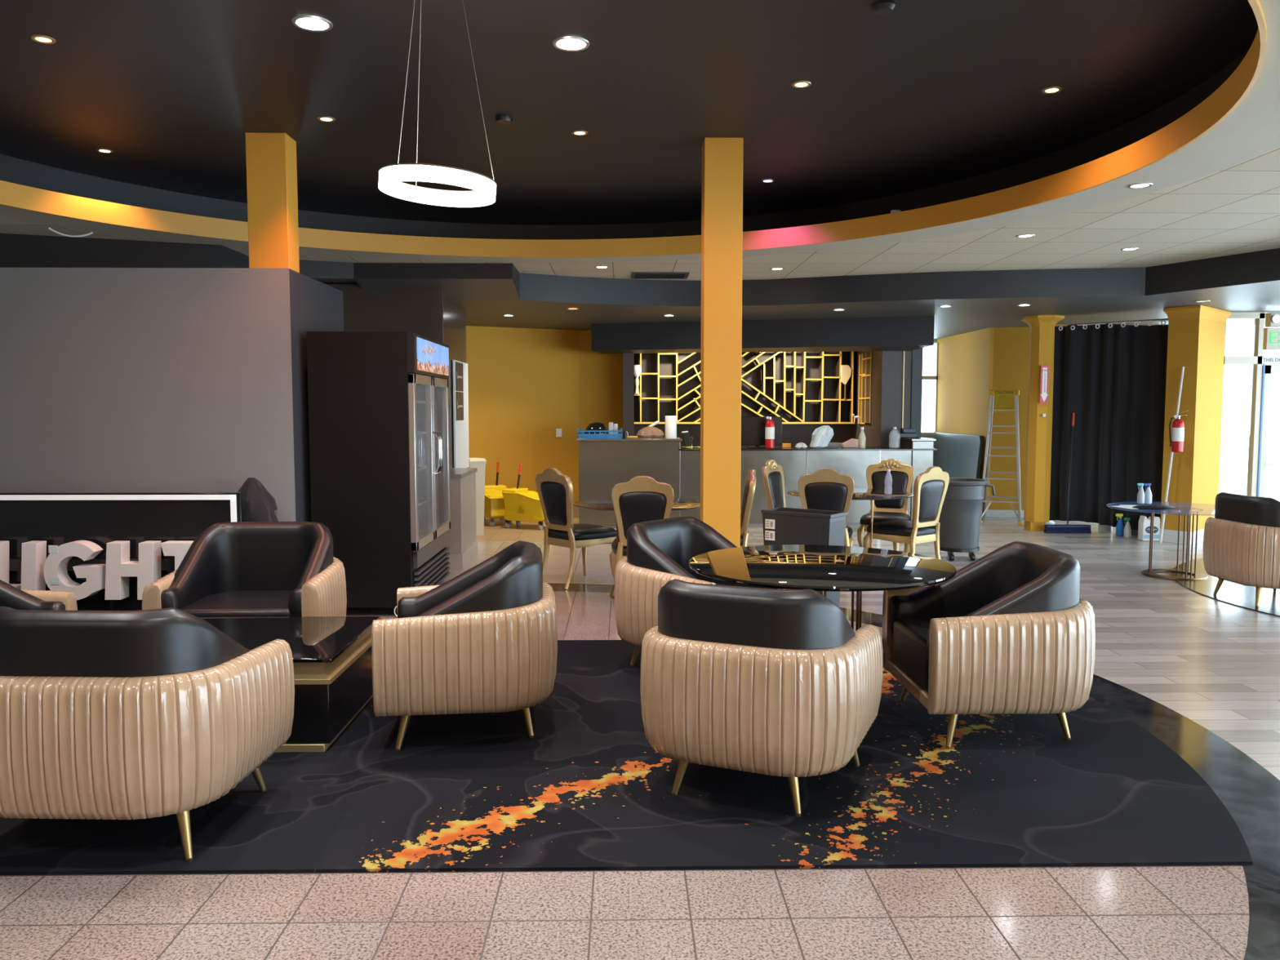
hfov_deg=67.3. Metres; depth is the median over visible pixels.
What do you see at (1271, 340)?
exit sign
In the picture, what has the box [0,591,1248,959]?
floor
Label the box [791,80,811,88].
recessed light
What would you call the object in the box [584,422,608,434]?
bowl
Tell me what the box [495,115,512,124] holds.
smoke detector
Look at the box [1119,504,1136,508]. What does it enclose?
paper sheet
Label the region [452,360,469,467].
menu board
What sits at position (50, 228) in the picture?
loose cable
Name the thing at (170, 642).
cushion
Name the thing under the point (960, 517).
trash can
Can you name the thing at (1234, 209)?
ceiling
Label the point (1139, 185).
recessed light
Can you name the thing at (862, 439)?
squeeze bottle
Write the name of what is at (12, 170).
trim
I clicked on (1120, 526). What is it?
spray bottle
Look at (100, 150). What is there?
recessed light
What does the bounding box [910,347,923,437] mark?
wall pier
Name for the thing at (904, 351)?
trim
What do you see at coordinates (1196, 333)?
pillar
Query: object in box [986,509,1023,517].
baseboard
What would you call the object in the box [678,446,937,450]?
countertop
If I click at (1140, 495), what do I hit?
spray bottle
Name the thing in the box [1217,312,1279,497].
window
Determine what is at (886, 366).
wall
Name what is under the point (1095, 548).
floor
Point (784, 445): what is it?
box
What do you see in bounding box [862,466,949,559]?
dining chair
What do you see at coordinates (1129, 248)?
recessed light
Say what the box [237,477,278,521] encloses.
bag
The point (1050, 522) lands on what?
heap
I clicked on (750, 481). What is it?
dining chair
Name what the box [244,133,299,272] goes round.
pillar
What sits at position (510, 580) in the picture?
cushion
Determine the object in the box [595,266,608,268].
recessed light
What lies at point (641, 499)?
dining chair
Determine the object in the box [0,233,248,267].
trim
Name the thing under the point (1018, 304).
recessed light
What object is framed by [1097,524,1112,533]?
gallon jug
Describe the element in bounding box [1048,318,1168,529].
curtain
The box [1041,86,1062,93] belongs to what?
recessed light
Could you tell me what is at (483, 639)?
armchair
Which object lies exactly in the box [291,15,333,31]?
recessed light
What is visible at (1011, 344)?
wall
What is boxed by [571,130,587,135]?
recessed light
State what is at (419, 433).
shelf
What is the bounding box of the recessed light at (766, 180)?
[760,178,774,182]
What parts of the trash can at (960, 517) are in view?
handle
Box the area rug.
[0,639,1253,875]
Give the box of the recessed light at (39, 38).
[30,34,56,44]
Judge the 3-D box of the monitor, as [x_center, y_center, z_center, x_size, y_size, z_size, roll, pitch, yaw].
[1.504,-0.624,12.506,0.677,0.400,0.160,0,4,-1]
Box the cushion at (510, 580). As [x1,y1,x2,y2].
[397,540,542,617]
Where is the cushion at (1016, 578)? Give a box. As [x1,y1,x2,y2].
[888,541,1080,663]
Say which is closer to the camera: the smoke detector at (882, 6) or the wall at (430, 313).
the smoke detector at (882, 6)
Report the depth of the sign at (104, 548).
6.29 m
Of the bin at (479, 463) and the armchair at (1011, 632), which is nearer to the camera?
the armchair at (1011, 632)
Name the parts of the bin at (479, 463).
lid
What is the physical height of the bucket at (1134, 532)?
0.385 m
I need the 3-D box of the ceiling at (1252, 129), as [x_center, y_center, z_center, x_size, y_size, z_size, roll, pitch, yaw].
[-0.831,-1.810,5.398,8.540,0.001,7.740,0,4,-1]
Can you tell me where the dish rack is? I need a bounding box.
[577,428,622,438]
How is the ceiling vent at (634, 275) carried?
in the ceiling at (1234, 209)
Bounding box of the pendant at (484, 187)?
[378,0,497,207]
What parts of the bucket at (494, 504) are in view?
handle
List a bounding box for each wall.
[0,267,296,521]
[288,268,343,521]
[326,284,466,467]
[445,467,477,569]
[466,325,622,506]
[622,352,634,435]
[634,351,853,446]
[852,351,911,446]
[920,339,937,452]
[934,327,994,515]
[989,324,1152,510]
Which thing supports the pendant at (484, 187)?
hanging from the ceiling at (918, 95)
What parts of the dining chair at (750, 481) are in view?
seat, leg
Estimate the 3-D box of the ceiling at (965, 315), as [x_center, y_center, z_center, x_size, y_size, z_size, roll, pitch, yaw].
[4.103,-1.810,9.215,10.670,0.001,15.500,0,4,-1]
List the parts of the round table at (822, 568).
rod, rod, rod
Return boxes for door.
[1256,364,1279,497]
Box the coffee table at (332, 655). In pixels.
[199,616,381,752]
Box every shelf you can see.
[416,400,426,403]
[416,431,426,435]
[417,464,426,471]
[417,497,427,506]
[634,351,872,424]
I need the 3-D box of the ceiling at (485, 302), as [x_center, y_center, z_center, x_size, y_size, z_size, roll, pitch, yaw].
[-4.758,-2.123,12.597,6.930,0.130,8.400,0,4,-1]
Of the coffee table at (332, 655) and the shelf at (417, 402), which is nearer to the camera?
the coffee table at (332, 655)
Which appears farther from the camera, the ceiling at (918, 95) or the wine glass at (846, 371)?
the wine glass at (846, 371)
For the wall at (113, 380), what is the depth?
6.66 m
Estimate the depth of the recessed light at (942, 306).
10.54 m
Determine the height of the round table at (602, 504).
0.750 m
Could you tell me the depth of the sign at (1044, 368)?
11.63 m
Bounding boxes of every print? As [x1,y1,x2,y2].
[765,520,773,527]
[765,532,773,538]
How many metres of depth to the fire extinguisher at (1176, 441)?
10.57 m
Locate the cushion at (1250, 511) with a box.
[1214,491,1279,527]
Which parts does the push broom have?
handle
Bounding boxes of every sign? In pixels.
[0,492,244,610]
[1040,364,1048,403]
[1262,312,1279,350]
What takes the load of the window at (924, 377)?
in the wall at (935, 340)
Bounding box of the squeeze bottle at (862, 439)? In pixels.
[857,426,866,448]
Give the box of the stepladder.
[980,390,1022,524]
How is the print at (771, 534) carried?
attached to the bin at (781, 525)
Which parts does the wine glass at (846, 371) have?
stem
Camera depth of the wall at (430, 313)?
9.62 m
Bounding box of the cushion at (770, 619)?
[657,578,855,649]
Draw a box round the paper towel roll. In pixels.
[665,415,676,438]
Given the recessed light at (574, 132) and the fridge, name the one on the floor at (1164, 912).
the fridge
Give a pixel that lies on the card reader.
(686, 434)
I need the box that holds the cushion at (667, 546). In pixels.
[626,516,780,589]
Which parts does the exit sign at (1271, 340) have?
panel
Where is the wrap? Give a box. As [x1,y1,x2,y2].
[795,442,808,448]
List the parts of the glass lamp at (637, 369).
lamp shade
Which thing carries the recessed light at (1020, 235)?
in the ceiling at (1234, 209)
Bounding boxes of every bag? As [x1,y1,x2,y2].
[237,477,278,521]
[636,420,664,438]
[809,425,833,448]
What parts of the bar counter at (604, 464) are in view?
kick plate, panel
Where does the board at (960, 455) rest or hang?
on the floor at (1095, 548)
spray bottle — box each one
[1115,513,1124,536]
[1123,517,1131,537]
[1137,483,1145,503]
[1143,483,1151,503]
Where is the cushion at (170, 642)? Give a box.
[0,606,249,677]
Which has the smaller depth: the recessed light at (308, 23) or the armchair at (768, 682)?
the armchair at (768, 682)
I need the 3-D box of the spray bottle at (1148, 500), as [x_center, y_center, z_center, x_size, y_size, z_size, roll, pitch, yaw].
[4.755,0.125,8.998,0.072,0.191,0.064,0,4,-1]
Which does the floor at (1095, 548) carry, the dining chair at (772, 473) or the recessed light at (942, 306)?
the dining chair at (772, 473)
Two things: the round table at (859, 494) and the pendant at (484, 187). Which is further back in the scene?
the round table at (859, 494)
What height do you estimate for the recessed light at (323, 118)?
0.006 m
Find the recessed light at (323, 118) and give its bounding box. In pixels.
[317,115,335,122]
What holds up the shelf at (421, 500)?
attached to the fridge
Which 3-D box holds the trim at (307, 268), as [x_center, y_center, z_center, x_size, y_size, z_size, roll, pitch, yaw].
[-2.306,-1.947,9.167,2.582,0.280,0.599,-2,5,-24]
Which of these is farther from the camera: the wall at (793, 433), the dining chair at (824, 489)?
the wall at (793, 433)
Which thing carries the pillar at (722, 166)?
on the floor at (1164, 912)
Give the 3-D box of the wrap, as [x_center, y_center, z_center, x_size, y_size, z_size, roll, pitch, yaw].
[2.082,-0.446,12.337,0.157,0.070,0.155,-4,6,-44]
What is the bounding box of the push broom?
[1044,413,1091,533]
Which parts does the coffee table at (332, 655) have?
glass, trim moulding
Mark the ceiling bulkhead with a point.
(1260, 266)
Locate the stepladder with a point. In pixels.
(1003, 399)
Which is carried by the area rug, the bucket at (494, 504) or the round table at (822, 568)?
the round table at (822, 568)
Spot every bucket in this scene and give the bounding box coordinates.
[484,462,511,526]
[502,463,544,529]
[1131,529,1137,535]
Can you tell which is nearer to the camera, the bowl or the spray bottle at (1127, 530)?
the spray bottle at (1127, 530)
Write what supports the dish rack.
on the bar counter at (604, 464)
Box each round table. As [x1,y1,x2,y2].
[573,497,700,599]
[688,544,956,631]
[786,488,913,547]
[1106,501,1215,580]
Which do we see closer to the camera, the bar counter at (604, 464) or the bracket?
the bracket
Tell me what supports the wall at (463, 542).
on the floor at (598, 555)
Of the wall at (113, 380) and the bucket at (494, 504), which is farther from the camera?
the bucket at (494, 504)
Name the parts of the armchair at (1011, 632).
leg, rail, seat, leg, leg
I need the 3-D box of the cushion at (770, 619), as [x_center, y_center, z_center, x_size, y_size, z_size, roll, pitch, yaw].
[0.477,0.625,3.859,0.739,0.504,0.717,2,5,23]
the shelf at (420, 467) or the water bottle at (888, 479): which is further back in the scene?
the water bottle at (888, 479)
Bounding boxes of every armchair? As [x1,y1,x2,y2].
[0,579,77,610]
[0,606,294,862]
[142,521,346,617]
[371,540,557,751]
[614,516,780,666]
[640,578,882,817]
[882,541,1095,749]
[1202,491,1279,607]
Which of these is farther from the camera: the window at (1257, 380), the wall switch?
the wall switch
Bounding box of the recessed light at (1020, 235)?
[1016,234,1034,237]
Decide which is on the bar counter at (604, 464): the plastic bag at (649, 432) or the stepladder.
the plastic bag at (649, 432)
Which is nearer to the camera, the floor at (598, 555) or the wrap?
the floor at (598, 555)
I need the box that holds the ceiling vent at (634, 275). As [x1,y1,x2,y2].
[631,271,689,279]
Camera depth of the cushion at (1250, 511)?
7.28 m
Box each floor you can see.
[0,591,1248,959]
[439,568,614,585]
[439,583,1279,959]
[464,541,612,568]
[476,513,619,541]
[580,567,1279,780]
[746,515,1203,567]
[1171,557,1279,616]
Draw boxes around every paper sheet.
[1112,505,1138,509]
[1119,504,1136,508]
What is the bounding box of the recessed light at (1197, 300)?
[1194,300,1210,302]
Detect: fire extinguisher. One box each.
[764,412,777,448]
[1168,410,1187,452]
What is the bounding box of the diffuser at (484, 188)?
[378,164,496,207]
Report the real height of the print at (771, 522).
0.044 m
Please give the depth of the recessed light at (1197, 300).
10.03 m
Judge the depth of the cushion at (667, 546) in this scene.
5.71 m
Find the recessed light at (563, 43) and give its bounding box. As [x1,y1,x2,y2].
[552,36,590,51]
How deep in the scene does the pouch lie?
8.48 m
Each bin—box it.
[467,457,486,535]
[760,506,847,608]
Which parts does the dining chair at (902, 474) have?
leg, seat, frame, leg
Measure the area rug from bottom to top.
0.012 m
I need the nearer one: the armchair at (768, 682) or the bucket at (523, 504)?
the armchair at (768, 682)
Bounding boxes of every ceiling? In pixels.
[0,0,1257,225]
[0,0,1279,262]
[0,145,1279,280]
[311,277,546,328]
[520,280,1279,345]
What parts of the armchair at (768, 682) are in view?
leg, leg, leg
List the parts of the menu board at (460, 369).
brown panel, brown panel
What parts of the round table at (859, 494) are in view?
rod, rod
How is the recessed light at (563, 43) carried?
in the ceiling at (918, 95)
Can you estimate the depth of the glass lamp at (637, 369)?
14.12 m
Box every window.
[920,342,938,435]
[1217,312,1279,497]
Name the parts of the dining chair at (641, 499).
leg, seat, leg, frame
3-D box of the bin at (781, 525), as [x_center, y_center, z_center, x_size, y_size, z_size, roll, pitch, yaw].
[1.205,0.604,7.103,0.570,0.755,0.277,3,5,38]
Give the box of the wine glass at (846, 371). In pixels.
[840,364,851,399]
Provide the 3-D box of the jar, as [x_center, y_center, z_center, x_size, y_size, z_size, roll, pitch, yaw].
[-0.186,-0.575,12.236,0.060,0.092,0.048,3,5,31]
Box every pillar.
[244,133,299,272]
[700,137,743,546]
[1021,315,1064,531]
[1159,305,1231,544]
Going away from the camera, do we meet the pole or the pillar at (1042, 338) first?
the pole
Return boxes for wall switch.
[555,428,561,436]
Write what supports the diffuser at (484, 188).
attached to the pendant at (484, 187)
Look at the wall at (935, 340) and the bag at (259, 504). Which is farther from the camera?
the wall at (935, 340)
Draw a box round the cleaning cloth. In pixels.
[680,446,700,448]
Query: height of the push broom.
1.461 m
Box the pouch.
[1132,504,1175,509]
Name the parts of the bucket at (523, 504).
handle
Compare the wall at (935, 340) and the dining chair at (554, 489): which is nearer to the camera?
the dining chair at (554, 489)
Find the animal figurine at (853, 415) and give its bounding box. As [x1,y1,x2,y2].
[852,413,860,422]
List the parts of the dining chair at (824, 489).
leg, seat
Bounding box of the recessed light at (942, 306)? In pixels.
[938,305,951,307]
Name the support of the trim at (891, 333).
attached to the wall at (525, 384)
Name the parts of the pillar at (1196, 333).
skirting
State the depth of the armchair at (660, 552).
5.39 m
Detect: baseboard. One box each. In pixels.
[484,506,578,517]
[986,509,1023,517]
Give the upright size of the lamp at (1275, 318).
0.090 m
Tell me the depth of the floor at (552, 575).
8.67 m
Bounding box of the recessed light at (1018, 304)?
[1017,304,1031,306]
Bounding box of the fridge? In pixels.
[306,331,450,607]
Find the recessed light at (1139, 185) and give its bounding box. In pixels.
[1127,182,1152,188]
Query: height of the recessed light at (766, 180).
0.006 m
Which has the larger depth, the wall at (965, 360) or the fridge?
the wall at (965, 360)
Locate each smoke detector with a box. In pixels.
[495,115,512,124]
[871,0,895,14]
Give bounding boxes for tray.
[626,435,637,438]
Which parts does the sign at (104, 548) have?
mounting rail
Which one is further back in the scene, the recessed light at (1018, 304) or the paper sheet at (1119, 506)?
the recessed light at (1018, 304)
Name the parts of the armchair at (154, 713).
leg, leg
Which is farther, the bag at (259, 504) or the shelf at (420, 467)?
the shelf at (420, 467)
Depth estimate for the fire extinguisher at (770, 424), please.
12.19 m
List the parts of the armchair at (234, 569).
seat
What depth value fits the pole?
10.74 m
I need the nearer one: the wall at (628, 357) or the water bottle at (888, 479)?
the water bottle at (888, 479)
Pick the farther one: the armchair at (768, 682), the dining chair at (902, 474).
the dining chair at (902, 474)
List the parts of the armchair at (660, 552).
leg, seat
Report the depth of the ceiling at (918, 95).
5.71 m
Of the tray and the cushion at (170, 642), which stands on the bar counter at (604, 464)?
the tray
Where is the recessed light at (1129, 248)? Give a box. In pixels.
[1120,247,1138,250]
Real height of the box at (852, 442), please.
0.115 m
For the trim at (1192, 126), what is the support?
attached to the ceiling at (1252, 129)
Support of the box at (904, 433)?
on the bar counter at (604, 464)
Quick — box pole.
[1159,366,1184,542]
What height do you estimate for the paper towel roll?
0.288 m
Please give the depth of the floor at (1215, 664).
5.94 m
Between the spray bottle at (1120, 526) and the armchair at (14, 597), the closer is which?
the armchair at (14, 597)
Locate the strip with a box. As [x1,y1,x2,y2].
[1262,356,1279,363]
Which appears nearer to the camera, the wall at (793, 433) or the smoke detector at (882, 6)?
the smoke detector at (882, 6)
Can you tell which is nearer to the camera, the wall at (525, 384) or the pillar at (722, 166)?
the pillar at (722, 166)
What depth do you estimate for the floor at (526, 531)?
11.81 m
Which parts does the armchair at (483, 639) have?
leg, leg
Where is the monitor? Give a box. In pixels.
[741,416,782,447]
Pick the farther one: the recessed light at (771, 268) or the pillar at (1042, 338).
the pillar at (1042, 338)
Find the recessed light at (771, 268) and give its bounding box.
[769,267,783,270]
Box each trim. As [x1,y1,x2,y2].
[0,0,1266,257]
[0,48,1249,239]
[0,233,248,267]
[299,259,519,299]
[591,315,934,353]
[902,351,904,428]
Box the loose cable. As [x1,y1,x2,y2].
[48,227,93,237]
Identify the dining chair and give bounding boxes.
[535,467,616,589]
[609,475,674,595]
[740,469,755,546]
[761,459,786,508]
[797,468,854,546]
[857,458,914,552]
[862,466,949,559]
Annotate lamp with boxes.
[634,364,641,393]
[1271,315,1279,323]
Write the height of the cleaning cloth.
0.018 m
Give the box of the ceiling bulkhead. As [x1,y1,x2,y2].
[520,248,1279,306]
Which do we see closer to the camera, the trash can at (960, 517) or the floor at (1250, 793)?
the floor at (1250, 793)
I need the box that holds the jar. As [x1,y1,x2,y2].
[622,431,628,438]
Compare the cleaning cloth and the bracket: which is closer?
the bracket
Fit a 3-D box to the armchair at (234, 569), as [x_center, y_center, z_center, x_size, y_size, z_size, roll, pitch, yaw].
[-2.143,0.678,5.384,0.917,0.834,0.774,0,4,-3]
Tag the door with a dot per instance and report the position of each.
(1269, 369)
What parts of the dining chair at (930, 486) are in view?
leg, leg, seat, leg, frame, leg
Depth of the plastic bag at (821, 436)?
12.28 m
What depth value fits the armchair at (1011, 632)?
4.17 m
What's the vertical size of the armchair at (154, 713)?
0.834 m
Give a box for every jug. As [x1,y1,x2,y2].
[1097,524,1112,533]
[1137,515,1159,541]
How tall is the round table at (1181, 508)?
0.612 m
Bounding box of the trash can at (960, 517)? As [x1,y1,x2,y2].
[938,477,995,560]
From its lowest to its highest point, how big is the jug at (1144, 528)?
0.285 m
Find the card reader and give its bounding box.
[681,431,690,448]
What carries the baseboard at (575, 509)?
attached to the wall at (525, 384)
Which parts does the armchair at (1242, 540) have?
leg, leg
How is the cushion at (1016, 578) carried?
on the armchair at (1011, 632)
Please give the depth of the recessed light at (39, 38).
4.91 m
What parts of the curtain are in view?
rod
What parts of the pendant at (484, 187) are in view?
frame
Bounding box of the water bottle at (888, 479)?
[884,469,892,494]
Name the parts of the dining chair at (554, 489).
leg, frame, leg, seat, leg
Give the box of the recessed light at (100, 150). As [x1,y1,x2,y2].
[96,148,113,153]
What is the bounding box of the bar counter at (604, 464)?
[577,437,937,528]
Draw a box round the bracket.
[890,209,900,213]
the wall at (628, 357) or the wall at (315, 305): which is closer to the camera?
the wall at (315, 305)
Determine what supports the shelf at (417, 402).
attached to the fridge
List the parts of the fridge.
door, kick panel, picture panel, handle, handle, door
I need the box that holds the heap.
[1044,520,1055,524]
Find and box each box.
[781,443,791,447]
[840,438,858,447]
[894,428,916,437]
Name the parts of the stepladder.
rail, rail, warning plate, rail, rail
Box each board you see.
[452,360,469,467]
[933,432,983,478]

